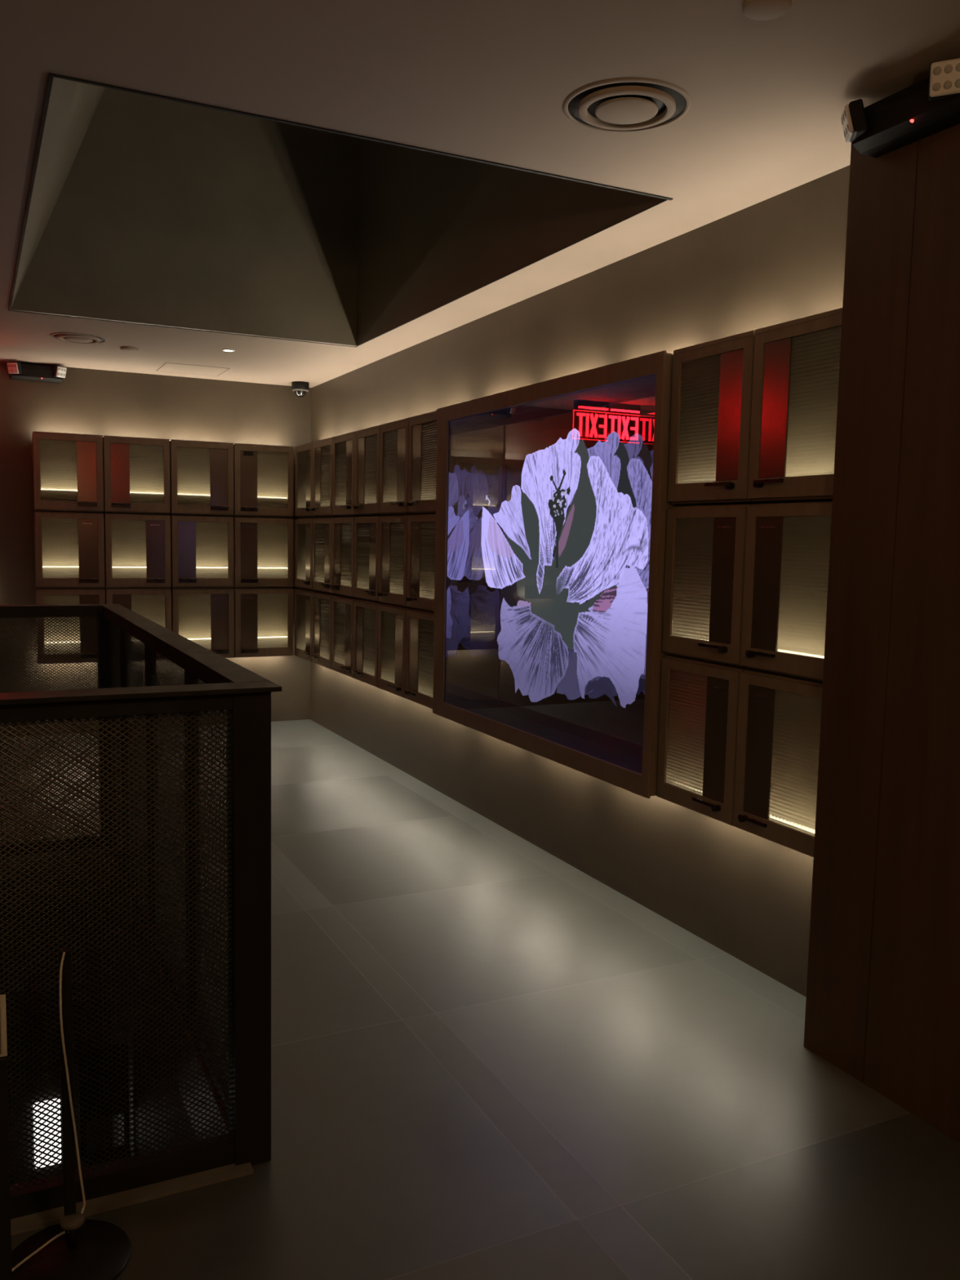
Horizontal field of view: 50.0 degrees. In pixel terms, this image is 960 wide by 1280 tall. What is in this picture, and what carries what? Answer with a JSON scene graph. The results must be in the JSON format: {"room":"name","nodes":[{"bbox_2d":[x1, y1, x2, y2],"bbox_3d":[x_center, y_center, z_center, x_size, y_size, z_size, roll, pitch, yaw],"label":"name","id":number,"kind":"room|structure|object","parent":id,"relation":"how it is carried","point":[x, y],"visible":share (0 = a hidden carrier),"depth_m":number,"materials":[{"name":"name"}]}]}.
{"room":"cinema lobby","nodes":[
{"label":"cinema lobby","id":0,"kind":"room"},
{"bbox_2d":[0,899,197,1184],"bbox_3d":[-2.205,2.145,3.296,2.305,1.500,2.705,-2,6,-26],"label":"wall","id":1,"kind":"structure","parent":0,"point":[99,904],"depth_m":4.80,"materials":[{"name":"stone"}]},
{"bbox_2d":[33,1098,61,1168],"bbox_3d":[-2.051,2.334,4.881,0.140,0.360,0.050,-2,6,-26],"label":"wall light","id":2,"kind":"object","parent":1,"relation":"attached to","point":[50,1102],"visible":0.41,"depth_m":4.86,"materials":[{"name":"plastic"}]},
{"bbox_2d":[78,1043,131,1167],"bbox_3d":[-1.519,2.251,4.202,0.192,1.140,0.206,-2,6,-26],"label":"bar stool","id":3,"kind":"object","parent":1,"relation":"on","point":[101,1052],"visible":0.32,"depth_m":4.23,"materials":[{"name":"plastic"}]},
{"bbox_2d":[0,361,311,737],"bbox_3d":[-3.794,-0.614,7.176,5.561,2.670,0.100,-2,6,-26],"label":"wall","id":4,"kind":"structure","parent":0,"point":[93,402],"depth_m":7.60,"materials":[{"name":"paint"}]},
{"bbox_2d":[6,361,66,382],"bbox_3d":[-3.115,-1.885,7.234,0.385,0.112,0.152,-2,6,-26],"label":"emergency light","id":5,"kind":"object","parent":4,"relation":"attached to","point":[20,371],"visible":1,"depth_m":7.22,"materials":[{"name":"plastic"}]},
{"bbox_2d":[31,431,103,511],"bbox_3d":[-2.945,-1.195,7.354,0.458,0.544,0.220,-2,6,-26],"label":"locker","id":6,"kind":"object","parent":4,"relation":"attached to","point":[68,468],"visible":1,"depth_m":7.29,"materials":[{"name":"brown wood"}]},
{"bbox_2d":[33,511,105,587],"bbox_3d":[-2.956,-0.648,7.408,0.458,0.536,0.220,-2,6,-26],"label":"locker","id":7,"kind":"object","parent":4,"relation":"attached to","point":[69,547],"visible":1,"depth_m":7.34,"materials":[{"name":"brown wood"}]},
{"bbox_2d":[35,588,105,664],"bbox_3d":[-2.967,-0.105,7.461,0.458,0.538,0.220,-2,6,-26],"label":"locker","id":8,"kind":"object","parent":4,"relation":"attached to","point":[43,596],"visible":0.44,"depth_m":7.38,"materials":[{"name":"brown wood"}]},
{"bbox_2d":[102,435,170,514],"bbox_3d":[-2.527,-1.207,7.560,0.458,0.544,0.220,-2,6,-26],"label":"locker","id":9,"kind":"object","parent":4,"relation":"attached to","point":[136,470],"visible":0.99,"depth_m":7.49,"materials":[{"name":"brown wood"}]},
{"bbox_2d":[103,513,171,587],"bbox_3d":[-2.538,-0.660,7.614,0.458,0.536,0.220,-2,6,-26],"label":"locker","id":10,"kind":"object","parent":4,"relation":"attached to","point":[137,547],"visible":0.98,"depth_m":7.55,"materials":[{"name":"brown wood"}]},
{"bbox_2d":[104,587,171,660],"bbox_3d":[-2.549,-0.117,7.667,0.458,0.538,0.220,-2,6,-26],"label":"locker","id":11,"kind":"object","parent":4,"relation":"attached to","point":[154,604],"visible":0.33,"depth_m":7.61,"materials":[{"name":"brown wood"}]},
{"bbox_2d":[168,439,233,515],"bbox_3d":[-2.107,-1.219,7.766,0.458,0.544,0.220,-2,6,-26],"label":"locker","id":12,"kind":"object","parent":4,"relation":"attached to","point":[202,472],"visible":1,"depth_m":7.70,"materials":[{"name":"brown wood"}]},
{"bbox_2d":[169,587,234,657],"bbox_3d":[-2.129,-0.129,7.874,0.458,0.538,0.220,-2,6,-26],"label":"locker","id":13,"kind":"object","parent":4,"relation":"attached to","point":[204,616],"visible":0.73,"depth_m":7.82,"materials":[{"name":"brown wood"}]},
{"bbox_2d":[169,515,234,587],"bbox_3d":[-2.118,-0.672,7.820,0.458,0.536,0.220,-2,6,-26],"label":"locker","id":14,"kind":"object","parent":4,"relation":"attached to","point":[202,547],"visible":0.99,"depth_m":7.75,"materials":[{"name":"brown wood"}]},
{"bbox_2d":[232,587,293,657],"bbox_3d":[-1.711,-0.140,8.079,0.458,0.538,0.220,-2,6,-26],"label":"locker","id":15,"kind":"object","parent":4,"relation":"attached to","point":[264,616],"visible":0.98,"depth_m":8.01,"materials":[{"name":"brown wood"}]},
{"bbox_2d":[233,516,293,586],"bbox_3d":[-1.701,-0.683,8.026,0.458,0.536,0.220,-2,6,-26],"label":"locker","id":16,"kind":"object","parent":4,"relation":"attached to","point":[263,547],"visible":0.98,"depth_m":7.96,"materials":[{"name":"brown wood"}]},
{"bbox_2d":[233,443,293,517],"bbox_3d":[-1.690,-1.231,7.972,0.458,0.544,0.220,-2,6,-26],"label":"locker","id":17,"kind":"object","parent":4,"relation":"attached to","point":[264,474],"visible":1,"depth_m":7.90,"materials":[{"name":"brown wood"}]},
{"bbox_2d":[0,719,959,1279],"bbox_3d":[-1.463,1.353,2.553,5.561,0.250,10.786,-2,6,-26],"label":"floor","id":18,"kind":"structure","parent":0,"point":[491,1060],"depth_m":2.81,"materials":[{"name":"tile"}]},
{"bbox_2d":[0,994,12,1279],"bbox_3d":[-0.938,0.976,1.872,0.200,0.655,0.200,-2,6,-26],"label":"sign holder","id":19,"kind":"object","parent":18,"relation":"on","point":[6,1266],"visible":1,"depth_m":1.90,"materials":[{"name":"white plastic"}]},
{"bbox_2d":[11,946,131,1279],"bbox_3d":[-0.843,0.960,2.086,0.250,0.648,0.250,-2,6,-26],"label":"stand","id":20,"kind":"object","parent":18,"relation":"on","point":[103,1250],"visible":0.9,"depth_m":2.13,"materials":[{"name":"black metal"}]},
{"bbox_2d":[12,951,85,1271],"bbox_3d":[-1.017,0.970,1.964,0.520,0.647,0.055,-4,8,-43],"label":"power cable","id":21,"kind":"object","parent":20,"relation":"attached to","point":[70,1223],"visible":0.98,"depth_m":2.13,"materials":[{"name":"beige plastic"}]},
{"bbox_2d":[0,604,282,1235],"bbox_3d":[-2.195,0.573,3.167,2.430,1.155,2.922,-2,6,-26],"label":"guard","id":22,"kind":"object","parent":18,"relation":"on","point":[239,1077],"visible":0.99,"depth_m":2.37,"materials":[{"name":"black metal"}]},
{"bbox_2d":[0,0,959,387],"bbox_3d":[-1.434,-2.352,2.167,5.661,1.860,10.786,-2,6,-26],"label":"ceiling","id":23,"kind":"structure","parent":0,"point":[486,80],"depth_m":3.61,"materials":[{"name":"paint"}]},
{"bbox_2d":[49,332,106,343],"bbox_3d":[-2.438,-1.829,6.252,0.322,0.017,0.322,-2,6,-26],"label":"ceiling vent","id":24,"kind":"object","parent":23,"relation":"in","point":[73,337],"visible":1,"depth_m":6.20,"materials":[{"name":"plastic"}]},
{"bbox_2d":[120,346,138,351],"bbox_3d":[-2.239,-1.858,6.572,0.110,0.014,0.110,-2,6,-26],"label":"sprinkler cover","id":25,"kind":"object","parent":23,"relation":"attached to","point":[129,348],"visible":1,"depth_m":6.54,"materials":[{"name":"metal"}]},
{"bbox_2d":[155,362,230,376],"bbox_3d":[-2.064,-1.941,7.389,0.440,0.001,0.420,-2,6,-26],"label":"access panel","id":26,"kind":"object","parent":23,"relation":"attached to","point":[167,366],"visible":1,"depth_m":7.38,"materials":[{"name":"paint"}]},
{"bbox_2d":[221,349,235,351],"bbox_3d":[-1.610,-1.851,6.581,0.084,0.005,0.084,-2,6,-26],"label":"recessed light","id":27,"kind":"object","parent":23,"relation":"in","point":[224,350],"visible":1,"depth_m":6.58,"materials":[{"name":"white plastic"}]},
{"bbox_2d":[291,381,309,397],"bbox_3d":[-1.382,-1.925,7.919,0.132,0.110,0.132,-2,6,-26],"label":"dome camera","id":28,"kind":"object","parent":23,"relation":"attached to","point":[300,388],"visible":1,"depth_m":7.87,"materials":[{"name":"plastic"}]},
{"bbox_2d":[8,72,672,346],"bbox_3d":[-0.935,-1.650,4.512,1.968,0.034,3.221,-2,6,-26],"label":"trim","id":29,"kind":"structure","parent":23,"relation":"attached to","point":[51,76],"depth_m":3.14,"materials":[{"name":"plastic"}]},
{"bbox_2d":[562,77,691,132],"bbox_3d":[0.396,-1.432,2.777,0.344,0.017,0.344,-2,6,-26],"label":"ceiling vent","id":30,"kind":"object","parent":23,"relation":"in","point":[626,104],"visible":1,"depth_m":2.74,"materials":[{"name":"plastic"}]},
{"bbox_2d":[742,0,791,20],"bbox_3d":[0.623,-1.376,2.234,0.104,0.014,0.104,-2,6,-26],"label":"sprinkler cover","id":31,"kind":"object","parent":23,"relation":"attached to","point":[757,10],"visible":1,"depth_m":2.23,"materials":[{"name":"metal"}]},
{"bbox_2d":[310,164,849,997],"bbox_3d":[1.037,-0.164,3.571,0.100,2.670,10.686,-2,6,-26],"label":"wall","id":32,"kind":"structure","parent":0,"point":[778,259],"depth_m":4.32,"materials":[{"name":"paint"}]},
{"bbox_2d":[294,518,315,590],"bbox_3d":[-1.278,-0.661,7.884,0.220,0.536,0.456,-2,6,-26],"label":"locker","id":33,"kind":"object","parent":32,"relation":"attached to","point":[303,526],"visible":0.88,"depth_m":7.86,"materials":[{"name":"brown wood"}]},
{"bbox_2d":[294,588,320,662],"bbox_3d":[-1.289,-0.118,7.938,0.220,0.538,0.456,-2,6,-26],"label":"locker","id":34,"kind":"object","parent":32,"relation":"attached to","point":[303,597],"visible":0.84,"depth_m":7.91,"materials":[{"name":"brown wood"}]},
{"bbox_2d":[294,442,323,517],"bbox_3d":[-1.267,-1.209,7.830,0.220,0.544,0.456,-2,6,-26],"label":"locker","id":35,"kind":"object","parent":32,"relation":"attached to","point":[303,453],"visible":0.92,"depth_m":7.81,"materials":[{"name":"brown wood"}]},
{"bbox_2d":[311,517,334,593],"bbox_3d":[-1.073,-0.617,7.470,0.220,0.536,0.456,-2,6,-26],"label":"locker","id":36,"kind":"object","parent":32,"relation":"attached to","point":[322,526],"visible":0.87,"depth_m":7.44,"materials":[{"name":"brown wood"}]},
{"bbox_2d":[309,591,338,669],"bbox_3d":[-1.084,-0.073,7.523,0.220,0.538,0.456,-2,6,-26],"label":"locker","id":37,"kind":"object","parent":32,"relation":"attached to","point":[321,655],"visible":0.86,"depth_m":7.50,"materials":[{"name":"brown wood"}]},
{"bbox_2d":[311,436,347,516],"bbox_3d":[-1.062,-1.164,7.416,0.220,0.544,0.456,-2,6,-26],"label":"locker","id":38,"kind":"object","parent":32,"relation":"attached to","point":[322,449],"visible":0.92,"depth_m":7.39,"materials":[{"name":"brown wood"}]},
{"bbox_2d":[329,516,356,597],"bbox_3d":[-0.868,-0.572,7.056,0.220,0.536,0.456,-2,6,-26],"label":"locker","id":39,"kind":"object","parent":32,"relation":"attached to","point":[343,528],"visible":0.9,"depth_m":7.03,"materials":[{"name":"brown wood"}]},
{"bbox_2d":[331,595,361,678],"bbox_3d":[-0.878,-0.029,7.109,0.220,0.538,0.456,-2,6,-26],"label":"locker","id":40,"kind":"object","parent":32,"relation":"attached to","point":[342,606],"visible":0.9,"depth_m":7.08,"materials":[{"name":"brown wood"}]},
{"bbox_2d":[332,431,368,515],"bbox_3d":[-0.857,-1.119,7.002,0.220,0.544,0.456,-2,6,-26],"label":"locker","id":41,"kind":"object","parent":32,"relation":"attached to","point":[344,445],"visible":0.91,"depth_m":6.97,"materials":[{"name":"brown wood"}]},
{"bbox_2d":[351,599,384,687],"bbox_3d":[-0.673,0.016,6.695,0.220,0.538,0.456,-2,6,-26],"label":"locker","id":42,"kind":"object","parent":32,"relation":"attached to","point":[365,611],"visible":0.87,"depth_m":6.66,"materials":[{"name":"brown wood"}]},
{"bbox_2d":[353,515,382,602],"bbox_3d":[-0.662,-0.527,6.641,0.220,0.536,0.456,-2,6,-26],"label":"locker","id":43,"kind":"object","parent":32,"relation":"attached to","point":[366,570],"visible":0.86,"depth_m":6.61,"materials":[{"name":"brown wood"}]},
{"bbox_2d":[352,425,395,515],"bbox_3d":[-0.652,-1.075,6.588,0.220,0.544,0.456,-2,6,-26],"label":"locker","id":44,"kind":"object","parent":32,"relation":"attached to","point":[366,464],"visible":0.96,"depth_m":6.55,"materials":[{"name":"brown wood"}]},
{"bbox_2d":[377,515,410,607],"bbox_3d":[-0.457,-0.482,6.227,0.220,0.536,0.456,-2,6,-26],"label":"locker","id":45,"kind":"object","parent":32,"relation":"attached to","point":[393,530],"visible":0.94,"depth_m":6.20,"materials":[{"name":"brown wood"}]},
{"bbox_2d":[377,603,416,698],"bbox_3d":[-0.468,0.061,6.280,0.220,0.538,0.456,-2,6,-26],"label":"locker","id":46,"kind":"object","parent":32,"relation":"attached to","point":[392,619],"visible":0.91,"depth_m":6.25,"materials":[{"name":"brown wood"}]},
{"bbox_2d":[379,417,421,515],"bbox_3d":[-0.447,-1.030,6.173,0.220,0.544,0.456,-2,6,-26],"label":"locker","id":47,"kind":"object","parent":32,"relation":"attached to","point":[394,436],"visible":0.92,"depth_m":6.14,"materials":[{"name":"brown wood"}]},
{"bbox_2d":[404,608,434,708],"bbox_3d":[-0.263,0.105,5.866,0.220,0.538,0.456,-2,6,-26],"label":"locker","id":48,"kind":"object","parent":32,"relation":"attached to","point":[420,623],"visible":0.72,"depth_m":5.86,"materials":[{"name":"brown wood"}]},
{"bbox_2d":[405,514,435,611],"bbox_3d":[-0.252,-0.438,5.813,0.220,0.536,0.456,-2,6,-26],"label":"locker","id":49,"kind":"object","parent":32,"relation":"attached to","point":[420,528],"visible":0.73,"depth_m":5.81,"materials":[{"name":"brown wood"}]},
{"bbox_2d":[406,410,437,513],"bbox_3d":[-0.241,-0.985,5.759,0.220,0.544,0.456,-2,6,-26],"label":"locker","id":50,"kind":"object","parent":32,"relation":"attached to","point":[422,447],"visible":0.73,"depth_m":5.76,"materials":[{"name":"brown wood"}]},
{"bbox_2d":[432,350,699,798],"bbox_3d":[0.297,-0.322,4.701,0.220,1.645,2.006,-2,6,-26],"label":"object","id":51,"kind":"object","parent":32,"relation":"attached to","point":[552,504],"visible":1,"depth_m":4.53,"materials":[{"name":"brown wood"}]},
{"bbox_2d":[444,421,476,702],"bbox_3d":[0.303,-0.319,4.654,0.159,1.481,1.830,-2,6,-26],"label":"mirror","id":52,"kind":"object","parent":51,"relation":"attached to","point":[460,544],"depth_m":5.47,"materials":[{"name":"mirror"}]},
{"bbox_2d":[471,386,655,758],"bbox_3d":[0.374,-0.321,4.689,0.001,1.481,1.830,-2,6,-26],"label":"mirror","id":53,"kind":"object","parent":51,"relation":"attached to","point":[618,428],"depth_m":4.67,"materials":[{"name":"purple mirror"}]},
{"bbox_2d":[480,428,648,707],"bbox_3d":[0.323,-0.306,4.567,0.001,1.221,1.446,-2,6,-26],"label":"print","id":54,"kind":"object","parent":51,"relation":"attached to","point":[601,533],"depth_m":4.44},
{"bbox_2d":[657,655,755,826],"bbox_3d":[0.829,0.344,3.662,0.220,0.538,0.421,-2,6,-26],"label":"locker","id":55,"kind":"object","parent":32,"relation":"attached to","point":[700,698],"visible":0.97,"depth_m":3.61,"materials":[{"name":"brown wood"}]},
{"bbox_2d":[662,504,751,666],"bbox_3d":[0.839,-0.200,3.608,0.220,0.536,0.421,-2,6,-26],"label":"locker","id":56,"kind":"object","parent":32,"relation":"attached to","point":[705,555],"visible":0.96,"depth_m":3.56,"materials":[{"name":"brown wood"}]},
{"bbox_2d":[667,330,764,504],"bbox_3d":[0.850,-0.747,3.555,0.220,0.544,0.421,-2,6,-26],"label":"locker","id":57,"kind":"object","parent":32,"relation":"attached to","point":[712,381],"visible":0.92,"depth_m":3.51,"materials":[{"name":"brown wood"}]},
{"bbox_2d":[733,669,822,857],"bbox_3d":[1.019,0.385,3.278,0.220,0.538,0.421,-2,6,-26],"label":"cabinet door","id":58,"kind":"structure","parent":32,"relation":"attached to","point":[780,714],"depth_m":3.26,"materials":[{"name":"brown wood"}]},
{"bbox_2d":[740,502,832,680],"bbox_3d":[1.029,-0.158,3.225,0.220,0.536,0.421,-2,6,-26],"label":"cabinet door","id":59,"kind":"structure","parent":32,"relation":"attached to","point":[788,544],"depth_m":3.21,"materials":[{"name":"brown wood"}]},
{"bbox_2d":[747,307,842,502],"bbox_3d":[1.040,-0.706,3.171,0.220,0.544,0.421,-2,6,-26],"label":"cabinet door","id":60,"kind":"structure","parent":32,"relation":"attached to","point":[797,362],"depth_m":3.15,"materials":[{"name":"brown wood"}]},
{"bbox_2d":[803,124,959,1142],"bbox_3d":[2.176,0.123,0.875,0.252,2.670,4.814,-2,6,-26],"label":"wall column","id":61,"kind":"structure","parent":0,"point":[882,1001],"depth_m":2.75,"materials":[{"name":"brown wood"}]},
{"bbox_2d":[840,57,959,157],"bbox_3d":[1.071,-1.333,2.578,0.152,0.112,0.385,-2,6,-26],"label":"emergency light","id":62,"kind":"object","parent":61,"relation":"attached to","point":[930,106],"visible":1,"depth_m":2.58,"materials":[{"name":"plastic"}]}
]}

